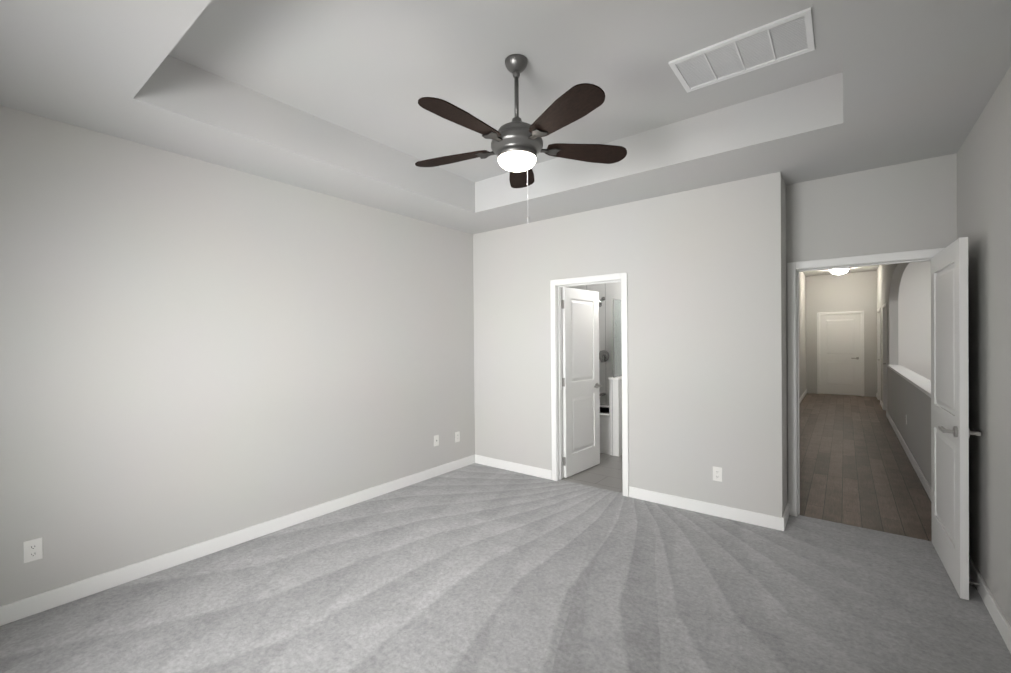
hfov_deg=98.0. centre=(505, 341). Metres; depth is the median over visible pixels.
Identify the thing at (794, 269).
trim
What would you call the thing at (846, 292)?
wall
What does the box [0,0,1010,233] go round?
ceiling
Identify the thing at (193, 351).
wall
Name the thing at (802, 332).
wall
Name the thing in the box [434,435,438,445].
electrical outlet
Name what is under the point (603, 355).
shower fixture
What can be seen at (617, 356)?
glass panel
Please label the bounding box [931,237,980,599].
hall door
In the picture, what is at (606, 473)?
floor
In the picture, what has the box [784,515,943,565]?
floor
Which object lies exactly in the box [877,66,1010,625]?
wall
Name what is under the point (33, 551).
electrical outlet
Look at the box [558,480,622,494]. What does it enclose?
threshold
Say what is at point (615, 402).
wall
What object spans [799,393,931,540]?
floor
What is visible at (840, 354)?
door
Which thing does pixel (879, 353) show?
trim
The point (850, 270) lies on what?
ceiling
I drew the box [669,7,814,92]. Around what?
ceiling vent
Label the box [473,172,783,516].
wall
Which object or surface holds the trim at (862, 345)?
attached to the wall at (846, 292)
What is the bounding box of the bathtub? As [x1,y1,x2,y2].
[600,404,609,453]
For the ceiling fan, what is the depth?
2.37 m
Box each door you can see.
[561,287,601,477]
[820,314,860,395]
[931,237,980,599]
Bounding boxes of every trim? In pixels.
[550,273,628,496]
[608,376,621,379]
[787,248,944,516]
[817,311,863,395]
[877,308,880,399]
[882,302,886,415]
[887,365,930,397]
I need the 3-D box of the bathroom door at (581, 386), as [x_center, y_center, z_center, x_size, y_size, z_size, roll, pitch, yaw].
[0.853,0.430,4.911,0.152,2.019,0.717,0,0,42]
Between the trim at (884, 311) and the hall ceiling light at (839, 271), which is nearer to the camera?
the trim at (884, 311)
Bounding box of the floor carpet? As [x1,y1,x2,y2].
[0,463,1010,672]
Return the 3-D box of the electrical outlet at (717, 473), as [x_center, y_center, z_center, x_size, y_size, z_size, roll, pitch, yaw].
[1.753,1.097,3.634,0.070,0.115,0.008,0,0,38]
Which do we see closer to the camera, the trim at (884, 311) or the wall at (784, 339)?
the wall at (784, 339)
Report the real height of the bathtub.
0.510 m
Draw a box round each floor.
[561,453,622,492]
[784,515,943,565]
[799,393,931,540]
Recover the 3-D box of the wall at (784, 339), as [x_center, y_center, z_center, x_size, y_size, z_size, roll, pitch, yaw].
[2.211,-0.127,3.587,0.120,3.140,0.260,0,0,38]
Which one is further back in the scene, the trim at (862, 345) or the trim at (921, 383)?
the trim at (862, 345)
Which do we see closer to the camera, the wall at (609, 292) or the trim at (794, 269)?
the trim at (794, 269)
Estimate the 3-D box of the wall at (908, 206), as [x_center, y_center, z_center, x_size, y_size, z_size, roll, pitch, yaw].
[2.604,-0.135,3.523,1.420,3.150,0.120,0,0,38]
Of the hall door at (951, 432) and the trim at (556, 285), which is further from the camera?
the trim at (556, 285)
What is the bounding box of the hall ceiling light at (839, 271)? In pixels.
[829,268,849,274]
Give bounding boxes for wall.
[0,105,474,605]
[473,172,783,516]
[568,282,620,404]
[609,379,621,456]
[782,177,786,510]
[786,153,956,502]
[799,272,805,397]
[806,271,876,396]
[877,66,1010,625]
[898,261,930,379]
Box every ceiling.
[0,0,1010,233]
[803,265,878,275]
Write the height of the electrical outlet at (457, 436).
0.115 m
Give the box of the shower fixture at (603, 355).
[599,297,608,396]
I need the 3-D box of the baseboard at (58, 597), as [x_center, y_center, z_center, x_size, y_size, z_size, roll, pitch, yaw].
[2.774,1.374,5.960,4.148,0.100,15.004,0,0,38]
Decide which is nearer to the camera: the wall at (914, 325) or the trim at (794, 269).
the trim at (794, 269)
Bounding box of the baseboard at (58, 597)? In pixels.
[0,389,1010,653]
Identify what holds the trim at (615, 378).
on the wall at (615, 402)
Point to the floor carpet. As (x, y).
(476, 568)
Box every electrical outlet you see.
[23,537,42,562]
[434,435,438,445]
[455,431,459,441]
[713,466,721,481]
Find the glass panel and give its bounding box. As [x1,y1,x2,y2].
[613,299,621,377]
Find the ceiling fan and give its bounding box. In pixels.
[415,54,626,223]

